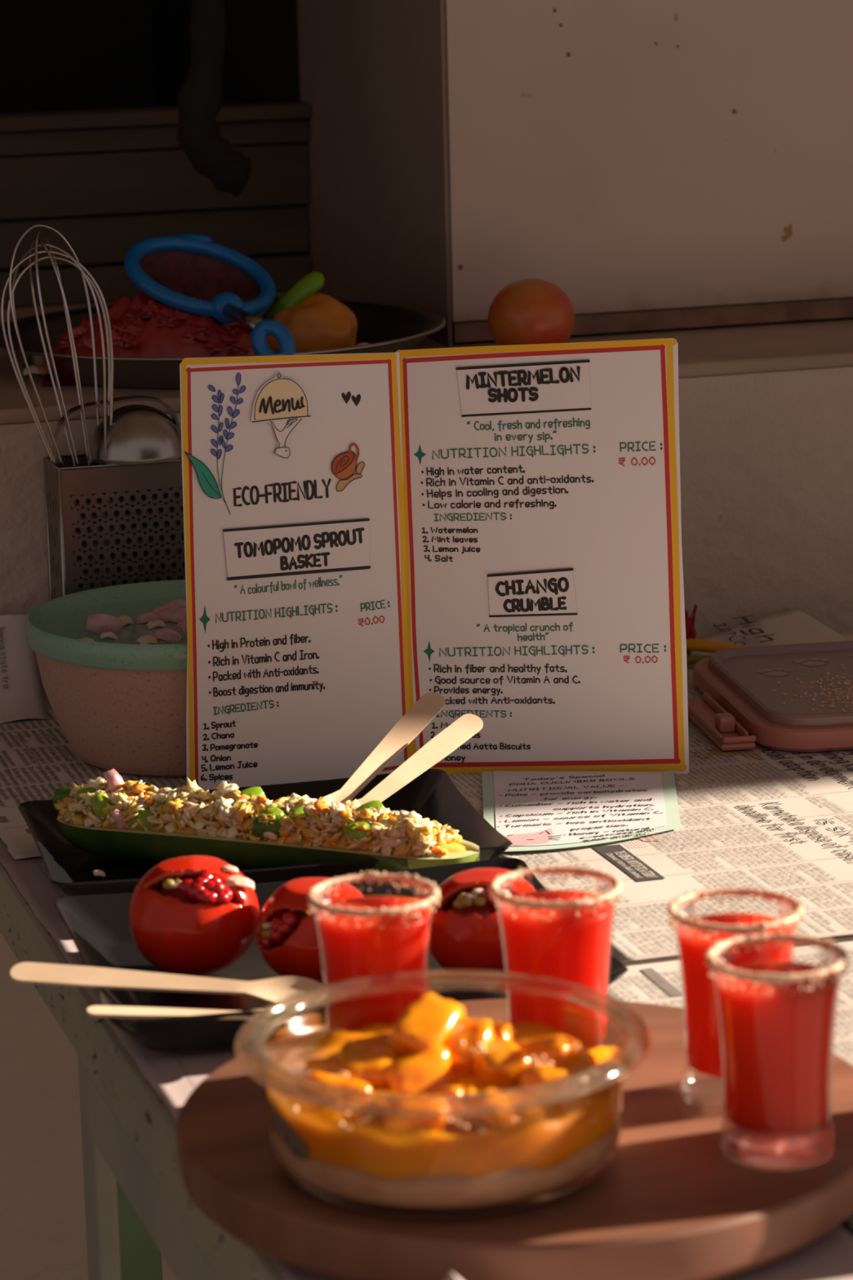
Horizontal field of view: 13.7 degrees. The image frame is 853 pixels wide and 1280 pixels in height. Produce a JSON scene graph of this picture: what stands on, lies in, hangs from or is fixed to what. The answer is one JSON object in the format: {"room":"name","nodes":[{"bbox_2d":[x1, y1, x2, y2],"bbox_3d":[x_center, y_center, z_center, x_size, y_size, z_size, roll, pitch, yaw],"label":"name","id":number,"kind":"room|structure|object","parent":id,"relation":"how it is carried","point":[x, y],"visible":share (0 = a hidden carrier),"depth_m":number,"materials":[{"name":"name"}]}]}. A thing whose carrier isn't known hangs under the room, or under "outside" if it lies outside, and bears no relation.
{"room":"kitchen","nodes":[
{"label":"kitchen","id":0,"kind":"room"},
{"bbox_2d":[0,0,300,114],"bbox_3d":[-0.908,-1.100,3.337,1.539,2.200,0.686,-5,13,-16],"label":"window","id":1,"kind":"structure","parent":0,"point":[56,55],"depth_m":3.90,"materials":[{"name":"black"}]},
{"bbox_2d":[0,101,311,307],"bbox_3d":[-0.787,-0.361,3.156,1.405,0.176,0.072,-5,13,-16],"label":"window shutter","id":2,"kind":"object","parent":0,"point":[110,181],"visible":0.88,"depth_m":3.28,"materials":[{"name":"black"}]},
{"bbox_2d":[297,0,452,346],"bbox_3d":[-0.068,-1.156,2.970,0.004,1.772,0.461,-5,13,-16],"label":"wall reveal","id":3,"kind":"structure","parent":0,"point":[373,73],"depth_m":3.10,"materials":[{"name":"paint"}]},
{"bbox_2d":[0,366,852,1279],"bbox_3d":[0.371,0.235,3.029,8.350,0.966,0.120,-5,13,-16],"label":"wall","id":4,"kind":"structure","parent":0,"point":[766,458],"depth_m":2.84,"materials":[{"name":"paint"}]},
{"bbox_2d":[0,290,852,425],"bbox_3d":[0.280,-0.296,3.179,8.350,0.012,0.671,-5,13,-16],"label":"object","id":5,"kind":"structure","parent":4,"relation":"on","point":[825,343],"depth_m":2.87,"materials":[{"name":"stone"}]},
{"bbox_2d":[22,364,44,375],"bbox_3d":[-0.310,-0.213,2.794,0.017,0.008,0.009,-1,13,0],"label":"scrap","id":6,"kind":"object","parent":5,"relation":"on","point":[33,369],"visible":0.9,"depth_m":2.79,"materials":[{"name":"beige"}]},
{"bbox_2d":[0,271,446,389],"bbox_3d":[-0.172,-0.263,2.878,0.375,0.074,0.375,-1,12,0],"label":"pan","id":7,"kind":"object","parent":5,"relation":"on","point":[388,327],"depth_m":2.84,"materials":[{"name":"grey"}]},
{"bbox_2d":[40,290,271,385],"bbox_3d":[-0.209,-0.248,2.823,0.190,0.068,0.126,-1,12,0],"label":"watermelon pulp","id":8,"kind":"object","parent":7,"relation":"on","point":[170,332],"visible":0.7,"depth_m":2.78,"materials":[{"name":"red food"}]},
{"bbox_2d":[124,233,295,355],"bbox_3d":[-0.175,-0.269,2.794,0.121,0.086,0.209,-3,13,-8],"label":"strainer","id":9,"kind":"object","parent":8,"relation":"on","point":[233,287],"visible":0.98,"depth_m":2.85,"materials":[{"name":"blue plastic"}]},
{"bbox_2d":[139,250,260,302],"bbox_3d":[-0.181,-0.286,2.835,0.102,0.053,0.092,-1,12,0],"label":"basket","id":10,"kind":"object","parent":9,"relation":"on","point":[210,276],"depth_m":2.86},
{"bbox_2d":[266,293,357,352],"bbox_3d":[-0.091,-0.243,2.813,0.073,0.064,0.050,-1,12,0],"label":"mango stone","id":11,"kind":"object","parent":7,"relation":"on","point":[320,322],"visible":0.56,"depth_m":2.79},
{"bbox_2d":[487,278,575,345],"bbox_3d":[0.085,-0.260,2.857,0.068,0.065,0.068,-13,17,-41],"label":"tomato","id":12,"kind":"object","parent":5,"relation":"on","point":[529,311],"visible":0.87,"depth_m":2.83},
{"bbox_2d":[452,296,852,342],"bbox_3d":[2.165,-0.451,3.589,4.489,0.016,0.046,-5,13,-16],"label":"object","id":13,"kind":"structure","parent":4,"relation":"attached to","point":[841,307],"depth_m":3.00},
{"bbox_2d":[444,0,852,321],"bbox_3d":[2.084,-1.356,3.588,4.491,1.752,0.466,-5,13,-16],"label":"wall","id":14,"kind":"structure","parent":0,"point":[617,155],"depth_m":2.96,"materials":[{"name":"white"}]},
{"bbox_3d":[1.093,0.980,1.936,12.422,0.050,9.452,-1,13,0],"label":"floor","id":15,"kind":"structure","parent":0,"visible":0},
{"bbox_2d":[0,837,852,1279],"bbox_3d":[0.504,0.524,2.210,1.398,0.750,1.535,-5,13,-16],"label":"table","id":16,"kind":"object","parent":15,"relation":"on","point":[139,1208],"visible":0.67,"depth_m":1.96,"materials":[{"name":"paint"}]},
{"bbox_2d":[0,706,186,859],"bbox_3d":[-0.182,0.088,2.504,0.296,0.003,0.408,-5,13,-16],"label":"newspaper","id":17,"kind":"object","parent":16,"relation":"on","point":[37,757],"visible":0.19,"depth_m":2.49,"materials":[{"name":"grey paper"}]},
{"bbox_2d":[0,614,51,723],"bbox_3d":[-0.338,0.023,2.651,0.100,0.072,0.059,-5,13,-16],"label":"newspaper","id":18,"kind":"object","parent":17,"relation":"on","point":[20,694],"visible":0.91,"depth_m":2.67,"materials":[{"name":"grey paper"}]},
{"bbox_2d":[0,626,8,688],"bbox_3d":[-0.350,0.016,2.659,0.073,0.045,0.011,-5,13,-16],"label":"print","id":19,"kind":"object","parent":18,"relation":"attached to","point":[3,630],"depth_m":2.68,"materials":[{"name":"grey"}]},
{"bbox_2d":[24,579,186,777],"bbox_3d":[-0.171,0.029,2.527,0.226,0.103,0.226,-1,12,0],"label":"bowl","id":20,"kind":"object","parent":17,"relation":"on","point":[119,704],"visible":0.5,"depth_m":2.45,"materials":[{"name":"ceramic"}]},
{"bbox_2d":[85,613,122,634],"bbox_3d":[-0.227,-0.011,2.497,0.027,0.016,0.011,-4,13,-13],"label":"onion piece","id":21,"kind":"object","parent":20,"relation":"on","point":[96,623],"visible":1,"depth_m":2.49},
{"bbox_2d":[135,634,158,644],"bbox_3d":[-0.193,0.002,2.463,0.010,0.011,0.019,9,16,38],"label":"onion piece","id":22,"kind":"object","parent":20,"relation":"on","point":[144,639],"visible":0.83,"depth_m":2.46,"materials":[{"name":"beige"}]},
{"bbox_2d":[136,612,163,623],"bbox_3d":[-0.198,-0.014,2.532,0.021,0.012,0.011,-3,13,-6],"label":"onion piece","id":23,"kind":"object","parent":20,"relation":"on","point":[145,617],"visible":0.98,"depth_m":2.53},
{"bbox_2d":[145,619,168,629],"bbox_3d":[-0.191,-0.010,2.516,0.017,0.009,0.009,-8,14,-29],"label":"onion piece","id":24,"kind":"object","parent":20,"relation":"on","point":[153,624],"visible":0.91,"depth_m":2.51,"materials":[{"name":"beige"}]},
{"bbox_2d":[152,627,182,641],"bbox_3d":[-0.182,-0.002,2.474,0.021,0.012,0.010,1,13,10],"label":"onion piece","id":25,"kind":"object","parent":20,"relation":"on","point":[167,634],"visible":0.91,"depth_m":2.47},
{"bbox_2d":[157,606,178,622],"bbox_3d":[-0.180,-0.016,2.538,0.025,0.015,0.012,-6,13,-18],"label":"onion piece","id":26,"kind":"object","parent":20,"relation":"on","point":[166,614],"visible":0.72,"depth_m":2.53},
{"bbox_2d":[163,599,186,607],"bbox_3d":[-0.178,-0.022,2.558,0.025,0.015,0.012,-4,13,-13],"label":"onion piece","id":27,"kind":"object","parent":20,"relation":"on","point":[175,602],"visible":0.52,"depth_m":2.56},
{"bbox_2d":[171,606,186,622],"bbox_3d":[-0.170,-0.016,2.529,0.025,0.015,0.012,-4,13,-13],"label":"onion piece","id":28,"kind":"object","parent":20,"relation":"on","point":[179,614],"visible":0.46,"depth_m":2.52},
{"bbox_2d":[43,395,185,599],"bbox_3d":[-0.229,-0.066,2.662,0.103,0.234,0.059,-5,13,-16],"label":"box grater","id":29,"kind":"object","parent":17,"relation":"on","point":[71,568],"visible":0.49,"depth_m":2.63,"materials":[{"name":"metal"}]},
{"bbox_2d":[0,224,115,586],"bbox_3d":[-0.267,-0.134,2.634,0.085,0.352,0.077,-5,13,-16],"label":"whisk","id":30,"kind":"object","parent":29,"relation":"in","point":[79,266],"visible":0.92,"depth_m":2.61,"materials":[{"name":"silver metal"}]},
{"bbox_2d":[85,404,181,582],"bbox_3d":[-0.216,-0.106,2.659,0.077,0.143,0.077,-5,13,-14],"label":"ladle","id":31,"kind":"object","parent":29,"relation":"on","point":[137,434],"visible":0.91,"depth_m":2.62,"materials":[{"name":"silver metal"}]},
{"bbox_2d":[85,404,181,465],"bbox_3d":[-0.217,-0.157,2.647,0.077,0.039,0.077,-1,12,0],"label":"bowl","id":32,"kind":"object","parent":31,"relation":"on","point":[137,434],"depth_m":2.62,"materials":[{"name":"silver metal"}]},
{"bbox_2d":[0,855,852,1279],"bbox_3d":[-0.009,0.230,1.852,0.260,0.002,1.000,-5,13,-16],"label":"tabletop","id":33,"kind":"object","parent":16,"relation":"on","point":[174,1075],"visible":0.05,"depth_m":1.88,"materials":[{"name":"grey paper"}]},
{"bbox_2d":[17,768,512,896],"bbox_3d":[-0.105,0.130,2.233,0.285,0.030,0.199,-4,13,-12],"label":"serving plate","id":34,"kind":"object","parent":33,"relation":"on","point":[433,795],"visible":0.38,"depth_m":2.25,"materials":[{"name":"black plastic"}]},
{"bbox_2d":[56,813,479,872],"bbox_3d":[-0.101,0.131,2.208,0.288,0.027,0.062,4,14,23],"label":"boat","id":35,"kind":"object","parent":34,"relation":"on","point":[119,845],"visible":0.53,"depth_m":2.19,"materials":[{"name":"green"}]},
{"bbox_2d":[53,776,466,859],"bbox_3d":[-0.104,0.108,2.207,0.277,0.036,0.060,4,14,22],"label":"filling","id":36,"kind":"object","parent":35,"relation":"in","point":[322,825],"visible":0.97,"depth_m":2.19,"materials":[{"name":"beige food"}]},
{"bbox_2d":[52,787,71,803],"bbox_3d":[-0.227,0.102,2.256,0.023,0.015,0.009,-4,13,-13],"label":"green pepper piece","id":37,"kind":"object","parent":36,"relation":"on","point":[60,793],"visible":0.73,"depth_m":2.25,"materials":[{"name":"green"}]},
{"bbox_2d":[75,787,102,800],"bbox_3d":[-0.212,0.100,2.242,0.021,0.013,0.010,-3,13,-7],"label":"green pepper piece","id":38,"kind":"object","parent":36,"relation":"on","point":[82,791],"visible":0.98,"depth_m":2.24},
{"bbox_2d":[89,792,111,822],"bbox_3d":[-0.204,0.108,2.227,0.016,0.023,0.009,-3,13,-5],"label":"green pepper piece","id":39,"kind":"object","parent":36,"relation":"on","point":[98,802],"visible":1,"depth_m":2.22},
{"bbox_2d":[102,768,124,793],"bbox_3d":[-0.198,0.093,2.245,0.013,0.022,0.010,-13,17,-42],"label":"onion sliver","id":40,"kind":"object","parent":36,"relation":"on","point":[113,778],"visible":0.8,"depth_m":2.24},
{"bbox_2d":[110,808,126,829],"bbox_3d":[-0.193,0.114,2.217,0.011,0.016,0.008,-5,13,-14],"label":"onion sliver","id":41,"kind":"object","parent":36,"relation":"on","point":[116,814],"visible":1,"depth_m":2.21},
{"bbox_2d":[129,806,157,830],"bbox_3d":[-0.178,0.114,2.217,0.025,0.019,0.011,6,15,32],"label":"green pepper piece","id":42,"kind":"object","parent":36,"relation":"on","point":[142,815],"visible":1,"depth_m":2.21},
{"bbox_2d":[182,803,199,814],"bbox_3d":[-0.144,0.106,2.209,0.015,0.008,0.008,-7,14,-23],"label":"onion sliver","id":43,"kind":"object","parent":36,"relation":"on","point":[190,808],"visible":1,"depth_m":2.21,"materials":[{"name":"beige food"}]},
{"bbox_2d":[238,786,266,799],"bbox_3d":[-0.112,0.102,2.218,0.026,0.018,0.011,-6,13,-19],"label":"green pepper piece","id":44,"kind":"object","parent":36,"relation":"on","point":[255,791],"visible":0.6,"depth_m":2.22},
{"bbox_2d":[252,814,284,839],"bbox_3d":[-0.093,0.116,2.184,0.030,0.018,0.012,-4,13,-13],"label":"green pepper piece","id":45,"kind":"object","parent":36,"relation":"on","point":[259,828],"visible":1,"depth_m":2.18,"materials":[{"name":"green"}]},
{"bbox_2d":[262,806,287,815],"bbox_3d":[-0.094,0.109,2.192,0.017,0.010,0.009,-5,13,-17],"label":"green pepper piece","id":46,"kind":"object","parent":36,"relation":"on","point":[271,810],"visible":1,"depth_m":2.19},
{"bbox_2d":[342,822,373,843],"bbox_3d":[-0.039,0.119,2.164,0.025,0.015,0.011,-7,14,-24],"label":"green pepper piece","id":47,"kind":"object","parent":36,"relation":"on","point":[351,830],"visible":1,"depth_m":2.16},
{"bbox_2d":[351,800,384,815],"bbox_3d":[-0.036,0.109,2.186,0.025,0.019,0.011,-4,13,-13],"label":"green pepper piece","id":48,"kind":"object","parent":36,"relation":"on","point":[374,803],"visible":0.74,"depth_m":2.19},
{"bbox_2d":[323,692,445,804],"bbox_3d":[-0.029,0.077,2.280,0.023,0.050,0.180,5,14,27],"label":"wooden spoon","id":49,"kind":"object","parent":36,"relation":"on","point":[426,708],"visible":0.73,"depth_m":2.30,"materials":[{"name":"brown wood"}]},
{"bbox_2d":[351,713,483,804],"bbox_3d":[-0.012,0.086,2.252,0.021,0.046,0.160,8,16,38],"label":"wooden spoon","id":50,"kind":"object","parent":36,"relation":"on","point":[467,726],"visible":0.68,"depth_m":2.27,"materials":[{"name":"brown wood"}]},
{"bbox_2d":[404,820,435,839],"bbox_3d":[-0.003,0.117,2.160,0.022,0.013,0.010,-6,13,-18],"label":"onion sliver","id":51,"kind":"object","parent":36,"relation":"on","point":[424,823],"visible":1,"depth_m":2.16,"materials":[{"name":"beige food"}]},
{"bbox_2d":[53,857,628,1052],"bbox_3d":[-0.054,0.180,2.004,0.286,0.030,0.240,-4,13,-13],"label":"serving plate","id":52,"kind":"object","parent":33,"relation":"on","point":[98,926],"visible":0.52,"depth_m":2.01,"materials":[{"name":"black plastic"}]},
{"bbox_2d":[9,962,323,1003],"bbox_3d":[-0.141,0.187,1.919,0.175,0.016,0.024,0,13,7],"label":"wooden spoon","id":53,"kind":"object","parent":52,"relation":"on","point":[272,990],"visible":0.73,"depth_m":1.92,"materials":[{"name":"brown wood"}]},
{"bbox_2d":[86,1005,296,1024],"bbox_3d":[-0.124,0.200,1.875,0.111,0.013,0.025,-3,13,-7],"label":"wooden spoon","id":54,"kind":"object","parent":52,"relation":"on","point":[107,1011],"visible":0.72,"depth_m":1.87,"materials":[{"name":"brown wood"}]},
{"bbox_2d":[128,855,259,976],"bbox_3d":[-0.132,0.158,2.008,0.076,0.066,0.077,-1,12,0],"label":"tomato","id":55,"kind":"object","parent":52,"relation":"on","point":[176,933],"visible":0.9,"depth_m":1.99,"materials":[{"name":"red food"}]},
{"bbox_2d":[162,879,181,888],"bbox_3d":[-0.143,0.137,1.984,0.011,0.006,0.006,-1,12,0],"label":"sprout","id":56,"kind":"object","parent":55,"relation":"in","point":[166,884],"visible":1,"depth_m":1.98,"materials":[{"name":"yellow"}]},
{"bbox_2d":[177,879,193,893],"bbox_3d":[-0.134,0.138,1.982,0.011,0.008,0.009,-1,12,0],"label":"pomegranate seed","id":57,"kind":"object","parent":55,"relation":"in","point":[182,886],"visible":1,"depth_m":1.98,"materials":[{"name":"red"}]},
{"bbox_2d":[186,883,204,898],"bbox_3d":[-0.130,0.140,1.979,0.011,0.009,0.009,-1,12,0],"label":"pomegranate seed","id":58,"kind":"object","parent":55,"relation":"in","point":[191,891],"visible":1,"depth_m":1.98,"materials":[{"name":"red"}]},
{"bbox_2d":[194,888,208,902],"bbox_3d":[-0.125,0.143,1.978,0.010,0.008,0.011,-1,12,0],"label":"pomegranate seed","id":59,"kind":"object","parent":55,"relation":"in","point":[202,895],"visible":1,"depth_m":1.97,"materials":[{"name":"red"}]},
{"bbox_2d":[204,889,217,904],"bbox_3d":[-0.121,0.144,1.978,0.009,0.009,0.012,8,16,36],"label":"pomegranate seed","id":60,"kind":"object","parent":55,"relation":"in","point":[211,898],"visible":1,"depth_m":1.97,"materials":[{"name":"red"}]},
{"bbox_2d":[213,880,225,893],"bbox_3d":[-0.117,0.139,1.982,0.008,0.008,0.011,-5,13,-15],"label":"pomegranate seed","id":61,"kind":"object","parent":55,"relation":"in","point":[219,887],"visible":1,"depth_m":1.98,"materials":[{"name":"red"}]},
{"bbox_2d":[215,891,229,905],"bbox_3d":[-0.116,0.144,1.980,0.011,0.009,0.009,6,15,31],"label":"pomegranate seed","id":62,"kind":"object","parent":55,"relation":"in","point":[223,898],"visible":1,"depth_m":1.98,"materials":[{"name":"red"}]},
{"bbox_2d":[223,875,254,889],"bbox_3d":[-0.106,0.137,1.992,0.018,0.008,0.010,-6,13,-18],"label":"onion sliver","id":63,"kind":"object","parent":55,"relation":"on","point":[235,880],"visible":1,"depth_m":1.99,"materials":[{"name":"beige food"}]},
{"bbox_2d":[255,876,364,985],"bbox_3d":[-0.062,0.165,1.984,0.068,0.059,0.066,-1,12,0],"label":"tomato","id":64,"kind":"object","parent":52,"relation":"on","point":[298,954],"visible":0.44,"depth_m":1.96,"materials":[{"name":"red food"}]},
{"bbox_2d":[258,936,274,946],"bbox_3d":[-0.089,0.167,1.974,0.009,0.008,0.012,-1,12,0],"label":"pomegranate seed","id":65,"kind":"object","parent":64,"relation":"in","point":[264,942],"visible":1,"depth_m":1.97,"materials":[{"name":"red"}]},
{"bbox_2d":[269,928,285,942],"bbox_3d":[-0.083,0.163,1.962,0.010,0.008,0.010,-1,12,0],"label":"pomegranate seed","id":66,"kind":"object","parent":64,"relation":"in","point":[274,935],"visible":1,"depth_m":1.96,"materials":[{"name":"red"}]},
{"bbox_2d":[275,920,293,934],"bbox_3d":[-0.079,0.159,1.960,0.010,0.008,0.011,-1,12,0],"label":"pomegranate seed","id":67,"kind":"object","parent":64,"relation":"in","point":[282,928],"visible":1,"depth_m":1.96,"materials":[{"name":"red"}]},
{"bbox_2d":[280,911,297,926],"bbox_3d":[-0.076,0.155,1.960,0.008,0.009,0.011,-5,13,-18],"label":"pomegranate seed","id":68,"kind":"object","parent":64,"relation":"in","point":[290,918],"visible":1,"depth_m":1.96,"materials":[{"name":"red"}]},
{"bbox_2d":[430,867,535,971],"bbox_3d":[0.033,0.161,1.984,0.069,0.062,0.070,-2,13,-5],"label":"tomato","id":69,"kind":"object","parent":52,"relation":"on","point":[468,937],"visible":0.53,"depth_m":1.96,"materials":[{"name":"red food"}]},
{"bbox_2d":[175,998,852,1279],"bbox_3d":[0.050,0.241,1.705,0.341,0.034,0.341,-5,13,-14],"label":"round board","id":70,"kind":"object","parent":33,"relation":"on","point":[686,1192],"visible":0.58,"depth_m":1.59,"materials":[{"name":"brown wood"}]},
{"bbox_2d":[306,871,439,1032],"bbox_3d":[-0.025,0.169,1.742,0.066,0.096,0.066,-5,13,-17],"label":"juice glass","id":71,"kind":"object","parent":70,"relation":"on","point":[362,936],"visible":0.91,"depth_m":1.72,"materials":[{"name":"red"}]},
{"bbox_2d":[234,969,651,1218],"bbox_3d":[0.008,0.210,1.623,0.190,0.065,0.190,-1,12,0],"label":"glass bowl","id":72,"kind":"object","parent":70,"relation":"on","point":[260,1058],"visible":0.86,"depth_m":1.60,"materials":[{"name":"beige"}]},
{"bbox_2d":[266,1017,621,1207],"bbox_3d":[0.008,0.216,1.625,0.162,0.040,0.162,-1,12,0],"label":"dessert","id":73,"kind":"object","parent":72,"relation":"in","point":[455,1166],"visible":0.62,"depth_m":1.56,"materials":[{"name":"food"}]},
{"bbox_2d":[305,1057,341,1072],"bbox_3d":[-0.044,0.201,1.633,0.023,0.018,0.018,-1,12,0],"label":"chunk","id":74,"kind":"object","parent":73,"relation":"on","point":[322,1065],"visible":0.34,"depth_m":1.63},
{"bbox_2d":[290,1071,372,1111],"bbox_3d":[-0.041,0.209,1.592,0.038,0.026,0.026,5,14,25],"label":"chunk","id":75,"kind":"object","parent":73,"relation":"on","point":[350,1083],"visible":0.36,"depth_m":1.59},
{"bbox_2d":[338,1039,397,1087],"bbox_3d":[-0.027,0.199,1.625,0.027,0.022,0.041,-1,12,0],"label":"chunk","id":76,"kind":"object","parent":73,"relation":"on","point":[358,1059],"visible":0.62,"depth_m":1.62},
{"bbox_2d":[355,1033,391,1044],"bbox_3d":[-0.022,0.195,1.655,0.024,0.027,0.032,2,13,14],"label":"chunk","id":77,"kind":"object","parent":73,"relation":"on","point":[381,1037],"visible":0.18,"depth_m":1.65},
{"bbox_2d":[381,1093,446,1133],"bbox_3d":[-0.006,0.213,1.571,0.030,0.029,0.043,-1,12,0],"label":"chunk","id":78,"kind":"object","parent":73,"relation":"on","point":[393,1124],"visible":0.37,"depth_m":1.55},
{"bbox_2d":[382,1044,457,1094],"bbox_3d":[-0.004,0.201,1.611,0.036,0.030,0.026,-8,14,-29],"label":"chunk","id":79,"kind":"object","parent":73,"relation":"on","point":[426,1071],"visible":0.72,"depth_m":1.60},
{"bbox_2d":[291,1040,554,1133],"bbox_3d":[-0.001,0.201,1.589,0.098,0.019,0.089,3,13,20],"label":"crumbs","id":80,"kind":"object","parent":73,"relation":"on","point":[461,1122],"visible":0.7,"depth_m":1.57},
{"bbox_2d":[384,991,465,1059],"bbox_3d":[-0.001,0.181,1.637,0.028,0.031,0.043,6,15,30],"label":"chunk","id":81,"kind":"object","parent":73,"relation":"on","point":[427,1024],"visible":0.89,"depth_m":1.63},
{"bbox_2d":[426,1084,476,1094],"bbox_3d":[0.012,0.208,1.591,0.019,0.022,0.028,5,14,26],"label":"chunk","id":82,"kind":"object","parent":73,"relation":"on","point":[463,1088],"visible":0.27,"depth_m":1.58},
{"bbox_2d":[444,1017,495,1075],"bbox_3d":[0.020,0.189,1.634,0.020,0.026,0.032,4,14,24],"label":"chunk","id":83,"kind":"object","parent":73,"relation":"on","point":[472,1032],"visible":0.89,"depth_m":1.63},
{"bbox_2d":[471,1038,531,1084],"bbox_3d":[0.033,0.195,1.617,0.024,0.019,0.038,-6,13,-20],"label":"chunk","id":84,"kind":"object","parent":73,"relation":"on","point":[499,1065],"visible":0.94,"depth_m":1.60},
{"bbox_2d":[492,1020,519,1042],"bbox_3d":[0.027,0.193,1.661,0.035,0.030,0.022,3,13,20],"label":"chunk","id":85,"kind":"object","parent":73,"relation":"on","point":[501,1029],"visible":0.17,"depth_m":1.65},
{"bbox_2d":[463,1088,550,1131],"bbox_3d":[0.036,0.213,1.571,0.041,0.031,0.028,-11,16,-38],"label":"chunk","id":86,"kind":"object","parent":73,"relation":"on","point":[497,1122],"visible":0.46,"depth_m":1.56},
{"bbox_2d":[516,1065,572,1088],"bbox_3d":[0.054,0.204,1.605,0.026,0.030,0.039,1,13,10],"label":"chunk","id":87,"kind":"object","parent":73,"relation":"on","point":[535,1074],"visible":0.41,"depth_m":1.59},
{"bbox_2d":[512,1034,581,1071],"bbox_3d":[0.054,0.193,1.630,0.033,0.023,0.023,4,13,21],"label":"chunk","id":88,"kind":"object","parent":73,"relation":"on","point":[562,1051],"visible":0.57,"depth_m":1.62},
{"bbox_2d":[567,1063,594,1074],"bbox_3d":[0.073,0.206,1.611,0.018,0.024,0.027,-7,14,-25],"label":"chunk","id":89,"kind":"object","parent":73,"relation":"on","point":[573,1069],"visible":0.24,"depth_m":1.61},
{"bbox_2d":[573,1048,596,1066],"bbox_3d":[0.070,0.199,1.625,0.016,0.020,0.022,4,14,24],"label":"chunk","id":90,"kind":"object","parent":73,"relation":"on","point":[584,1057],"visible":0.3,"depth_m":1.62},
{"bbox_2d":[582,1094,597,1137],"bbox_3d":[0.068,0.214,1.586,0.018,0.016,0.025,-1,12,0],"label":"chunk","id":91,"kind":"object","parent":73,"relation":"on","point":[593,1121],"visible":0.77,"depth_m":1.58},
{"bbox_2d":[488,864,622,1033],"bbox_3d":[0.065,0.165,1.747,0.066,0.096,0.066,-7,14,-24],"label":"juice glass","id":92,"kind":"object","parent":70,"relation":"on","point":[564,935],"visible":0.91,"depth_m":1.73,"materials":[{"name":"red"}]},
{"bbox_2d":[666,886,804,1077],"bbox_3d":[0.149,0.173,1.702,0.066,0.096,0.066,-10,15,-35],"label":"juice glass","id":93,"kind":"object","parent":70,"relation":"on","point":[695,936],"visible":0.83,"depth_m":1.69,"materials":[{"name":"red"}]},
{"bbox_2d":[704,931,848,1133],"bbox_3d":[0.162,0.189,1.629,0.066,0.096,0.066,-10,15,-34],"label":"juice glass","id":94,"kind":"object","parent":70,"relation":"on","point":[777,1019],"visible":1,"depth_m":1.61,"materials":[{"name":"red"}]},
{"bbox_2d":[448,631,852,961],"bbox_3d":[0.276,0.086,2.456,0.565,0.003,0.760,-5,13,-16],"label":"newspaper","id":95,"kind":"object","parent":16,"relation":"on","point":[762,817],"visible":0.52,"depth_m":2.25,"materials":[{"name":"grey paper"}]},
{"bbox_2d":[179,337,688,790],"bbox_3d":[0.004,-0.050,2.413,0.346,0.306,0.036,-2,13,-4],"label":"menu card","id":96,"kind":"object","parent":95,"relation":"on","point":[495,531],"visible":0.97,"depth_m":2.41,"materials":[{"name":"white paper"}]},
{"bbox_2d":[334,452,355,479],"bbox_3d":[-0.056,-0.118,2.400,0.017,0.019,0.001,-5,13,-16],"label":"cup","id":97,"kind":"object","parent":96,"relation":"on","point":[344,462],"depth_m":2.40,"materials":[{"name":"orange"}]},
{"bbox_2d":[481,770,681,852],"bbox_3d":[0.104,0.111,2.350,0.134,0.001,0.204,-1,12,0],"label":"card","id":98,"kind":"object","parent":95,"relation":"on","point":[535,811],"visible":1,"depth_m":2.35,"materials":[{"name":"white"}]},
{"bbox_2d":[684,603,697,655],"bbox_3d":[0.203,-0.006,2.770,0.020,0.045,0.020,-1,12,0],"label":"flower","id":99,"kind":"object","parent":95,"relation":"on","point":[691,631],"visible":0.44,"depth_m":2.76,"materials":[{"name":"red plant"}]},
{"bbox_2d":[686,655,709,665],"bbox_3d":[0.201,0.016,2.754,0.071,0.009,0.008,1,13,10],"label":"stem","id":100,"kind":"object","parent":95,"relation":"on","point":[691,660],"visible":0.12,"depth_m":2.75,"materials":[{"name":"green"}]},
{"bbox_2d":[686,607,849,655],"bbox_3d":[0.253,0.002,2.783,0.182,0.021,0.131,-8,14,-28],"label":"newspaper","id":101,"kind":"object","parent":95,"relation":"on","point":[791,626],"depth_m":2.82,"materials":[{"name":"grey paper"}]},
{"bbox_2d":[688,640,852,751],"bbox_3d":[0.309,0.038,2.611,0.242,0.024,0.252,-3,13,-9],"label":"lunch box","id":102,"kind":"object","parent":95,"relation":"on","point":[788,697],"visible":1,"depth_m":2.58,"materials":[{"name":"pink plastic"}]},
{"bbox_2d":[756,667,793,675],"bbox_3d":[0.262,0.024,2.647,0.028,0.001,0.027,-3,13,-9],"label":"print","id":103,"kind":"object","parent":102,"relation":"on","point":[779,673],"depth_m":2.65},
{"bbox_2d":[793,657,829,666],"bbox_3d":[0.292,0.017,2.676,0.028,0.001,0.027,-3,13,-9],"label":"print","id":104,"kind":"object","parent":102,"relation":"on","point":[811,663],"depth_m":2.68},
{"bbox_2d":[608,934,852,1226],"bbox_3d":[0.464,0.225,1.821,0.620,0.002,0.750,-5,13,-16],"label":"newspaper","id":105,"kind":"object","parent":16,"relation":"on","point":[657,980],"visible":0.11,"depth_m":2.00,"materials":[{"name":"grey paper"}]},
{"bbox_2d":[608,949,852,1065],"bbox_3d":[0.298,0.207,1.919,0.360,0.001,0.290,-5,13,-16],"label":"print","id":106,"kind":"object","parent":105,"relation":"on","point":[657,980],"depth_m":1.99,"materials":[{"name":"grey"}]},
{"bbox_3d":[-0.004,-1.845,1.793,7.766,0.080,4.662,-1,13,0],"label":"ceiling","id":107,"kind":"structure","parent":0,"visible":0},
{"bbox_2d":[176,0,251,197],"bbox_3d":[-0.202,-1.190,2.872,0.065,1.656,0.047,2,13,16],"label":"pipe","id":108,"kind":"object","parent":107,"relation":"hanging from","point":[211,154],"visible":1,"depth_m":3.02,"materials":[{"name":"black"}]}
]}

